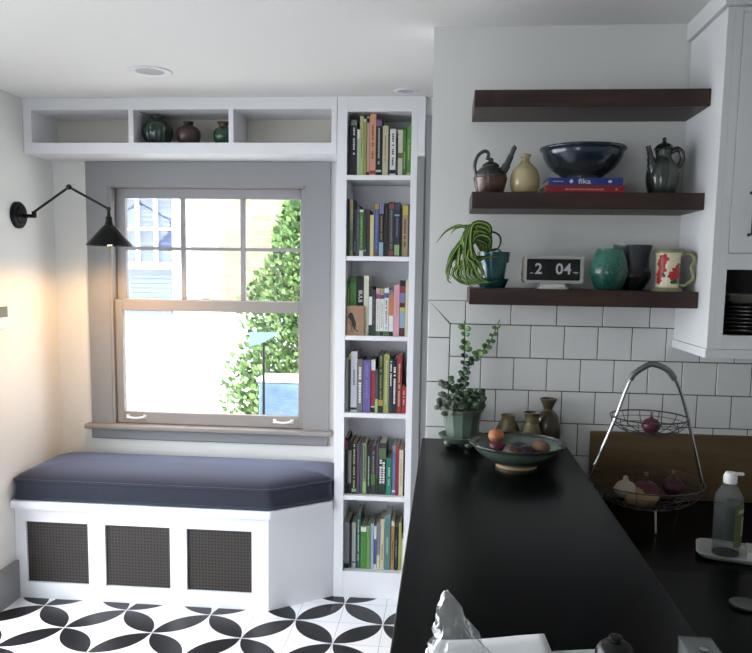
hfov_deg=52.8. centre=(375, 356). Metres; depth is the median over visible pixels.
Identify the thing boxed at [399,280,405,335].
book
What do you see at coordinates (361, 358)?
book
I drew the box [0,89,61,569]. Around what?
wall
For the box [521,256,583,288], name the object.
clock
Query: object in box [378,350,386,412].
book
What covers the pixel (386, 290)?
book
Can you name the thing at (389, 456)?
book
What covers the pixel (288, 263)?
tree
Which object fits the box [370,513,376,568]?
book
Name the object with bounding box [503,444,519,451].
plum
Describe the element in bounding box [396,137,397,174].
book
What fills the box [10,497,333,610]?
window bench
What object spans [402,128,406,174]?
book
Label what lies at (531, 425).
bud vase
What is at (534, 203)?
floating shelf
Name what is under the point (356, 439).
book
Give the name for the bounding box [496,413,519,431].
bud vase
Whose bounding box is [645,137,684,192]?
pitcher
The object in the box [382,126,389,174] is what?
book
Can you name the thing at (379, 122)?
book
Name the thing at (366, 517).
book
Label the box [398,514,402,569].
book
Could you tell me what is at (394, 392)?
book
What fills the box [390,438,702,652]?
countertop
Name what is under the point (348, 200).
book
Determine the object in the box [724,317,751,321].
dinner plate
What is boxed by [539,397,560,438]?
bud vase
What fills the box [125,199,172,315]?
house
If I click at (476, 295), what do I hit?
floating shelf
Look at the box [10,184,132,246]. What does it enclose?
wall sconce
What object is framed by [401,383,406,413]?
book
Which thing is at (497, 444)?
plum
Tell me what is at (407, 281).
book
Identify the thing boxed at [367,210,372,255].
book
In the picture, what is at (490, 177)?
teapot
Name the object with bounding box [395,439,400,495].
book
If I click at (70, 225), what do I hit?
wall
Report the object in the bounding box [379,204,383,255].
book
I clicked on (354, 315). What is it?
card
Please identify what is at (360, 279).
book
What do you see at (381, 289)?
book
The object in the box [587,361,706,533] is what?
wire fruit basket
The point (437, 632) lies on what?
plastic bag
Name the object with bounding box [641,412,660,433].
onion
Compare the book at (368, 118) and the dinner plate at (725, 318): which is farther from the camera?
the book at (368, 118)
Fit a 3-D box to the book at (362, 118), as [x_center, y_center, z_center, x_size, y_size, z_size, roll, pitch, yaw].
[-0.060,-0.992,3.629,0.015,0.270,0.178,1,6,5]
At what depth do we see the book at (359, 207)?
3.59 m
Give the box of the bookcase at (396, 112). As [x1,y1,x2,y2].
[333,96,425,599]
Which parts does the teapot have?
handle, lid, spout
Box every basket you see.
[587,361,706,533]
[610,409,689,436]
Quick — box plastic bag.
[426,590,490,652]
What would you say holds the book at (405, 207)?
on the bookcase at (396, 112)
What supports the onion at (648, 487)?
in the wire fruit basket at (655, 364)
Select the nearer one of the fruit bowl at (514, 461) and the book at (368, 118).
the fruit bowl at (514, 461)
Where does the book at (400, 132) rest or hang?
on the bookcase at (396, 112)
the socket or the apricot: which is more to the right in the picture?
the apricot
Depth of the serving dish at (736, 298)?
2.26 m
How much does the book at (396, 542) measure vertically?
0.223 m
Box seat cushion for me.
[13,452,333,510]
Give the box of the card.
[346,306,364,335]
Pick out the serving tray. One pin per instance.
(714, 549)
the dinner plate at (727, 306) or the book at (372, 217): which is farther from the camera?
the book at (372, 217)
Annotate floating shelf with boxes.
[467,287,698,308]
[469,192,704,215]
[472,88,710,121]
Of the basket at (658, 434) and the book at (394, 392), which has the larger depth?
the book at (394, 392)
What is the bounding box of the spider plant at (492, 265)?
[436,220,509,287]
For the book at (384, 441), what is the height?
0.259 m
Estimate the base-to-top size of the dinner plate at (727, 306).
0.019 m
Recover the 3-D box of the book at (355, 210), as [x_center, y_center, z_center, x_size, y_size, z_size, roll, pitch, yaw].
[-0.092,-0.596,3.684,0.014,0.220,0.182,1,6,5]
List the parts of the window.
sash, sash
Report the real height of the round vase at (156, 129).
0.142 m
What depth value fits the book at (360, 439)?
3.73 m
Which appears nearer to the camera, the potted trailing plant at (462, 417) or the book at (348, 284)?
the potted trailing plant at (462, 417)
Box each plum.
[488,439,504,450]
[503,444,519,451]
[512,441,525,447]
[519,444,534,452]
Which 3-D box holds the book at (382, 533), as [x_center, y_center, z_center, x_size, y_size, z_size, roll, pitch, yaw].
[0.038,0.928,3.849,0.019,0.259,0.168,1,6,5]
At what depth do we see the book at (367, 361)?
3.67 m
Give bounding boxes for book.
[344,431,351,492]
[344,511,353,567]
[345,355,348,411]
[347,199,349,255]
[347,283,349,305]
[348,124,350,174]
[348,352,350,411]
[348,434,355,492]
[349,199,356,255]
[350,276,356,305]
[350,348,360,411]
[350,515,354,567]
[351,120,359,174]
[351,435,360,493]
[352,512,356,567]
[353,209,356,255]
[356,205,362,255]
[356,437,362,493]
[356,504,363,567]
[357,129,359,174]
[357,276,363,305]
[357,355,365,411]
[359,116,364,174]
[359,210,363,255]
[360,437,365,493]
[360,515,369,568]
[362,437,369,493]
[363,119,366,174]
[363,209,366,255]
[363,357,372,412]
[364,275,372,335]
[366,117,369,174]
[366,439,373,493]
[366,516,372,568]
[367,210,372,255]
[368,286,375,335]
[369,114,377,174]
[370,215,374,255]
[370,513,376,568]
[371,356,378,412]
[371,439,376,493]
[372,289,375,335]
[373,515,378,568]
[374,204,378,255]
[375,288,379,335]
[375,365,378,412]
[375,435,380,493]
[376,119,384,174]
[376,513,381,568]
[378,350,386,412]
[378,436,388,494]
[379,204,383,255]
[380,288,383,335]
[380,509,385,569]
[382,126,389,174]
[383,351,391,412]
[384,203,388,255]
[384,288,390,335]
[384,505,392,569]
[386,449,392,494]
[388,134,389,174]
[388,202,394,256]
[388,289,393,335]
[389,355,394,412]
[390,129,397,174]
[390,511,396,569]
[392,356,396,412]
[392,438,397,494]
[393,284,399,335]
[394,203,401,256]
[394,516,399,569]
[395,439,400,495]
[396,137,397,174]
[396,351,403,413]
[398,130,402,174]
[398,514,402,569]
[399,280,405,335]
[399,442,404,495]
[400,208,402,256]
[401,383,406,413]
[401,524,403,569]
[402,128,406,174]
[402,205,408,256]
[403,447,404,495]
[405,280,408,336]
[406,126,411,174]
[408,204,409,256]
[539,185,624,192]
[542,178,622,186]
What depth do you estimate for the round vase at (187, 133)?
3.65 m
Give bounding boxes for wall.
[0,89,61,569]
[52,161,336,506]
[425,24,751,476]
[425,97,432,146]
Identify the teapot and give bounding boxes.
[473,145,516,191]
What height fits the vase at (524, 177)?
0.127 m
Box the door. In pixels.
[410,116,431,514]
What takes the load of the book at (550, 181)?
on the book at (547, 188)
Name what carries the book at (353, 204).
on the bookcase at (396, 112)
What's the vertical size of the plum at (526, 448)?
0.050 m
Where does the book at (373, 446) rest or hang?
on the bookcase at (396, 112)
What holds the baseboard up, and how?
attached to the wall at (30, 419)
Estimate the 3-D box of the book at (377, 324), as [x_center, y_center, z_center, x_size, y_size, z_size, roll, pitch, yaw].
[0.016,-0.220,3.712,0.020,0.227,0.176,1,6,5]
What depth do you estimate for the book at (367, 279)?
3.63 m
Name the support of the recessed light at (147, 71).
in the ceiling
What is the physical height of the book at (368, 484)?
0.238 m
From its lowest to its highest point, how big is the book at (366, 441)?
0.256 m
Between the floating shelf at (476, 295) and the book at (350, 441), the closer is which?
the floating shelf at (476, 295)
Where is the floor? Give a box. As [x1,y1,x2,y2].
[0,596,397,652]
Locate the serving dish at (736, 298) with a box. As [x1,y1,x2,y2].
[725,292,751,304]
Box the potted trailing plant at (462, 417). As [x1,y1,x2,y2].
[434,320,500,448]
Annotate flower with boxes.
[656,254,669,283]
[667,265,679,279]
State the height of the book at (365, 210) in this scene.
0.220 m
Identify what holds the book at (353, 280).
on the bookcase at (396, 112)
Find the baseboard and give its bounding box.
[0,560,20,612]
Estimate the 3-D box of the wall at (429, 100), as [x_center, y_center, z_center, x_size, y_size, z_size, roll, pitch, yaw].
[1.714,0.029,3.620,3.050,2.418,0.240,1,6,5]
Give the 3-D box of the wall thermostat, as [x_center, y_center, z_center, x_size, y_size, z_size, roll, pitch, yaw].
[-1.736,-0.180,3.497,0.022,0.108,0.108,1,6,5]
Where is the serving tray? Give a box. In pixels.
[696,538,751,564]
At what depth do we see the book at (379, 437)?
3.73 m
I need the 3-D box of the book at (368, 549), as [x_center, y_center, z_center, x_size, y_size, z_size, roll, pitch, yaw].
[-0.030,0.945,3.858,0.020,0.222,0.163,1,6,5]
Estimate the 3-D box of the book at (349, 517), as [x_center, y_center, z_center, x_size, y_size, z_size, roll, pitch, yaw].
[-0.138,0.935,3.870,0.025,0.236,0.176,1,6,5]
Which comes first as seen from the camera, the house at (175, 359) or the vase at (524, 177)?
the vase at (524, 177)
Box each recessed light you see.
[127,65,172,77]
[394,88,418,94]
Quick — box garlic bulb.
[614,476,636,497]
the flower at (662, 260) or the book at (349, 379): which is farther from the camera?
the book at (349, 379)
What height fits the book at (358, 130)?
0.210 m
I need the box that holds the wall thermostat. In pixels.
[0,305,7,328]
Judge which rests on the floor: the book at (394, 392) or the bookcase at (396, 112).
the bookcase at (396, 112)
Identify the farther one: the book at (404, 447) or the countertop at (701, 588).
the book at (404, 447)
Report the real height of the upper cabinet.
1.038 m
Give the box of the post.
[249,332,278,414]
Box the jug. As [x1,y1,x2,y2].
[651,249,695,291]
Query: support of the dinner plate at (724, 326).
on the dinner plate at (728, 331)
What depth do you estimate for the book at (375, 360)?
3.67 m
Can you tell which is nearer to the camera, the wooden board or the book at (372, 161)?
the wooden board
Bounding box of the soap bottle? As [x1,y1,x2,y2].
[723,471,744,547]
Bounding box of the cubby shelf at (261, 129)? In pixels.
[22,96,337,161]
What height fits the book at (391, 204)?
0.254 m
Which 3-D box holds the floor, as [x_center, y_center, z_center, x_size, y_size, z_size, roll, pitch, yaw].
[0.484,1.552,1.096,5.165,0.080,6.100,1,6,5]
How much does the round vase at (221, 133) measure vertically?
0.114 m
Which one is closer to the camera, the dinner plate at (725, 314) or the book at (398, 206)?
the dinner plate at (725, 314)
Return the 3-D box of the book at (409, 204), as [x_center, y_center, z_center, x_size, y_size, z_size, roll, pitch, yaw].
[0.163,-0.601,3.658,0.008,0.244,0.179,1,6,5]
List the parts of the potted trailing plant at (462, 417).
pot, stem, stem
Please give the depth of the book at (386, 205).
3.58 m
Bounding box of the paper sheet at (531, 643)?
[433,634,551,652]
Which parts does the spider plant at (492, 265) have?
pot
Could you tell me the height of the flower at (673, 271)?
0.053 m
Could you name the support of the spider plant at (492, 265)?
on the floating shelf at (476, 295)
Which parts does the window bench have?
vent panel, vent panel, seat, vent panel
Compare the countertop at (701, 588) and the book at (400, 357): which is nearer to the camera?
the countertop at (701, 588)
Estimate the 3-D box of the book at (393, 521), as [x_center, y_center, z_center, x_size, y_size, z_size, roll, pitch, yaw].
[0.090,0.932,3.855,0.016,0.251,0.181,1,6,5]
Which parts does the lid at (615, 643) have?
knob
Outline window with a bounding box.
[84,161,332,445]
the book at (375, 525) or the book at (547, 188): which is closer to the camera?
the book at (547, 188)
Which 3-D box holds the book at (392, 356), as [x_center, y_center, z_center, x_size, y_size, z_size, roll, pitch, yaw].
[0.079,0.135,3.737,0.014,0.268,0.165,1,6,5]
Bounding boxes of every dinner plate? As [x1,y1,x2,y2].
[723,321,751,325]
[723,325,751,329]
[723,329,751,334]
[724,304,751,310]
[724,309,751,314]
[724,313,751,317]
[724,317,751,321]
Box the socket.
[104,211,113,225]
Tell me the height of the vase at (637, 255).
0.144 m
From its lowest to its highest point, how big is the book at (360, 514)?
0.279 m
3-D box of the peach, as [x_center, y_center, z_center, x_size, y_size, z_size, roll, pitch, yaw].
[0.490,0.272,2.249,0.054,0.052,0.054,1,6,5]
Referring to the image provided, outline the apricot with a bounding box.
[488,428,503,440]
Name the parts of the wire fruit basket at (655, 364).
handle, leg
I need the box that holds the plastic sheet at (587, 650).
[552,649,594,652]
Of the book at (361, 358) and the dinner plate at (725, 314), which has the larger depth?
the book at (361, 358)
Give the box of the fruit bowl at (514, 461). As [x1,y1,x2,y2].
[469,431,565,470]
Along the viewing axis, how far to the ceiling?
2.66 m
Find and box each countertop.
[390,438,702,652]
[603,497,751,652]
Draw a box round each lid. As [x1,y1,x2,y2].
[595,633,633,652]
[729,597,751,611]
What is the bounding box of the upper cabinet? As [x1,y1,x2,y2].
[672,0,751,358]
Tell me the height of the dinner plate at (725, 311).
0.019 m
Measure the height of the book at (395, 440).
0.249 m
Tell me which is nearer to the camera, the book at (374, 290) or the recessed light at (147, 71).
the recessed light at (147, 71)
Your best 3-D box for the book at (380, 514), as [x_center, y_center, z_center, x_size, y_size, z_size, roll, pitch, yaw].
[0.019,0.936,3.854,0.016,0.241,0.167,1,6,5]
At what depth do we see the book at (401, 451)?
3.71 m
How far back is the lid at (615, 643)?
1.09 m
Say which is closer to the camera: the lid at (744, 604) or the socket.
the lid at (744, 604)
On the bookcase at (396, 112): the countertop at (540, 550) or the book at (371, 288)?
the book at (371, 288)
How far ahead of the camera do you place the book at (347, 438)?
3.74 m
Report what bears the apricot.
in the fruit bowl at (514, 461)
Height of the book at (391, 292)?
0.219 m
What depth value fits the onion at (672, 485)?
2.33 m
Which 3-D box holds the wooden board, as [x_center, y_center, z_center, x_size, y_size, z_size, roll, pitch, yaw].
[1.427,0.385,2.525,1.405,0.226,0.022,1,6,5]
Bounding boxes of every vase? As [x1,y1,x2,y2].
[142,115,172,142]
[176,121,200,142]
[213,121,228,142]
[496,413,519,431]
[510,154,539,191]
[521,411,542,434]
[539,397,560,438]
[589,248,627,289]
[613,244,652,289]
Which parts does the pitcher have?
spout, lid, handle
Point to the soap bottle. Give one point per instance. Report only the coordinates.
(734, 509)
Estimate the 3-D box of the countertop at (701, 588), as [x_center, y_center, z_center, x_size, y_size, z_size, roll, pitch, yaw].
[1.778,1.048,1.546,2.495,0.860,2.042,1,6,5]
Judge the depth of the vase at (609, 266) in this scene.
2.32 m
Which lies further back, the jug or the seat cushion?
the seat cushion
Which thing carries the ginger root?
in the wire fruit basket at (655, 364)
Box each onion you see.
[635,472,659,494]
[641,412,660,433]
[661,470,684,494]
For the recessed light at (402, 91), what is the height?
0.007 m
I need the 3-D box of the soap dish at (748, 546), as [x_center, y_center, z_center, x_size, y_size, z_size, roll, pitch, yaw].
[1.044,0.530,2.024,0.100,0.024,0.080,4,7,22]
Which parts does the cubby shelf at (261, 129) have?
panel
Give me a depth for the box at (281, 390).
5.77 m
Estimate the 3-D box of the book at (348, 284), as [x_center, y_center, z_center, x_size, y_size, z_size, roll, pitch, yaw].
[-0.127,-0.236,3.740,0.014,0.248,0.155,1,6,5]
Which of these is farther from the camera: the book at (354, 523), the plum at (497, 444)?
the book at (354, 523)
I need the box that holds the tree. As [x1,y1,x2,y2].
[216,200,299,414]
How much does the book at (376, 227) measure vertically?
0.244 m
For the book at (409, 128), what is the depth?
3.53 m
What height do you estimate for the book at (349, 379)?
0.285 m
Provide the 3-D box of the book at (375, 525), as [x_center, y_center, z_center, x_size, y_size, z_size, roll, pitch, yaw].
[0.003,0.945,3.857,0.013,0.223,0.171,1,6,5]
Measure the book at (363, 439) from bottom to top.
0.255 m
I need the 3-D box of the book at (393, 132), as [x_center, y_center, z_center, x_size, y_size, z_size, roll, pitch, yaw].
[0.086,-0.960,3.612,0.027,0.213,0.163,1,6,5]
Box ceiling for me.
[0,0,710,97]
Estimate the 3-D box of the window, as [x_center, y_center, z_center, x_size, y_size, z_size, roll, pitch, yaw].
[-0.871,-0.273,3.990,1.330,1.453,0.200,1,6,5]
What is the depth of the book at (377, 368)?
3.66 m
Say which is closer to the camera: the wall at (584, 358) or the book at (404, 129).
the wall at (584, 358)
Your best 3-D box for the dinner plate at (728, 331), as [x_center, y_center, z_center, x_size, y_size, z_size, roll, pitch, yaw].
[1.155,-0.079,2.352,0.250,0.019,0.250,1,6,5]
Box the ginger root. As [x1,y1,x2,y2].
[625,487,658,506]
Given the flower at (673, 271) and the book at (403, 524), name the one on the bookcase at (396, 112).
the book at (403, 524)
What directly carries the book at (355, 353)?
on the bookcase at (396, 112)
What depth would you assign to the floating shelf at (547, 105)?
2.27 m
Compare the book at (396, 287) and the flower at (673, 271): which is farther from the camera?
the book at (396, 287)
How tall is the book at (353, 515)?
0.226 m
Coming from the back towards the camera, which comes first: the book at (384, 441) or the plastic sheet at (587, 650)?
the book at (384, 441)
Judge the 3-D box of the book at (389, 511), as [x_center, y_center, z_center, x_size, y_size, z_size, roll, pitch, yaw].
[0.064,0.918,3.851,0.028,0.279,0.179,1,6,5]
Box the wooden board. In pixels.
[588,431,751,502]
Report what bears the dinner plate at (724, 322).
on the dinner plate at (724, 326)
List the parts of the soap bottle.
label panel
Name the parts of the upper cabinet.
light rail, crown moulding, frame, panel, door, door handle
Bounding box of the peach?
[532,439,549,451]
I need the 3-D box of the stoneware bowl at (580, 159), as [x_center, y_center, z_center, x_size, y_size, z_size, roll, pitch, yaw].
[0.645,-0.600,2.370,0.265,0.097,0.265,-4,8,-37]
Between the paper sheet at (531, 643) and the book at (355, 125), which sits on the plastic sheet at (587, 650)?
the paper sheet at (531, 643)
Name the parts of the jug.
handle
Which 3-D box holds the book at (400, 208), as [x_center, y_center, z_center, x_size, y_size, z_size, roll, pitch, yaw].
[0.126,-0.593,3.657,0.008,0.227,0.174,1,6,5]
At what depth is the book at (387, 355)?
3.66 m
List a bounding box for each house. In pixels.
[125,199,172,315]
[125,199,295,413]
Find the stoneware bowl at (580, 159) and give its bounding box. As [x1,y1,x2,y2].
[539,141,627,177]
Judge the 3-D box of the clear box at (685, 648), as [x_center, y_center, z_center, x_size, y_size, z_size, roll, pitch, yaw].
[0.454,0.435,1.060,0.047,0.065,0.063,1,6,5]
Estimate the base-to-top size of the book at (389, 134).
0.191 m
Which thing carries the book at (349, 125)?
on the bookcase at (396, 112)
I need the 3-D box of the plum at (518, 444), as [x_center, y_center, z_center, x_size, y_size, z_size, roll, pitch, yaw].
[0.435,0.281,2.293,0.054,0.052,0.054,1,6,5]
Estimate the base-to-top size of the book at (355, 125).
0.255 m
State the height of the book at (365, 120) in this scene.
0.258 m
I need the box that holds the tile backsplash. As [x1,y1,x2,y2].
[426,300,751,476]
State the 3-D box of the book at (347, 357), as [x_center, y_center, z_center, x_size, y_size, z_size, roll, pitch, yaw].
[-0.134,0.129,3.760,0.013,0.268,0.170,1,6,5]
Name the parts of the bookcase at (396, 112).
panel, shelf, shelf, shelf, shelf, shelf, shelf, panel, panel, panel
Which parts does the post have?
panel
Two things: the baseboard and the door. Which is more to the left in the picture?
the baseboard
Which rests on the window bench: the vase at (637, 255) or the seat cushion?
the seat cushion
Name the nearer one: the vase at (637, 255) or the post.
the vase at (637, 255)
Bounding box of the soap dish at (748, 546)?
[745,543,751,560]
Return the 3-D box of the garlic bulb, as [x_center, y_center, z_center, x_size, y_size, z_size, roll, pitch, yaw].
[0.759,0.395,2.305,0.066,0.064,0.066,4,7,28]
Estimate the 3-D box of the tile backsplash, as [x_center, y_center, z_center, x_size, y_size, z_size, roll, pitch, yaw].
[1.650,0.188,2.499,2.963,0.688,0.006,1,6,5]
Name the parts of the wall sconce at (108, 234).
wall plate, mount stem, arm, arm, lamp shade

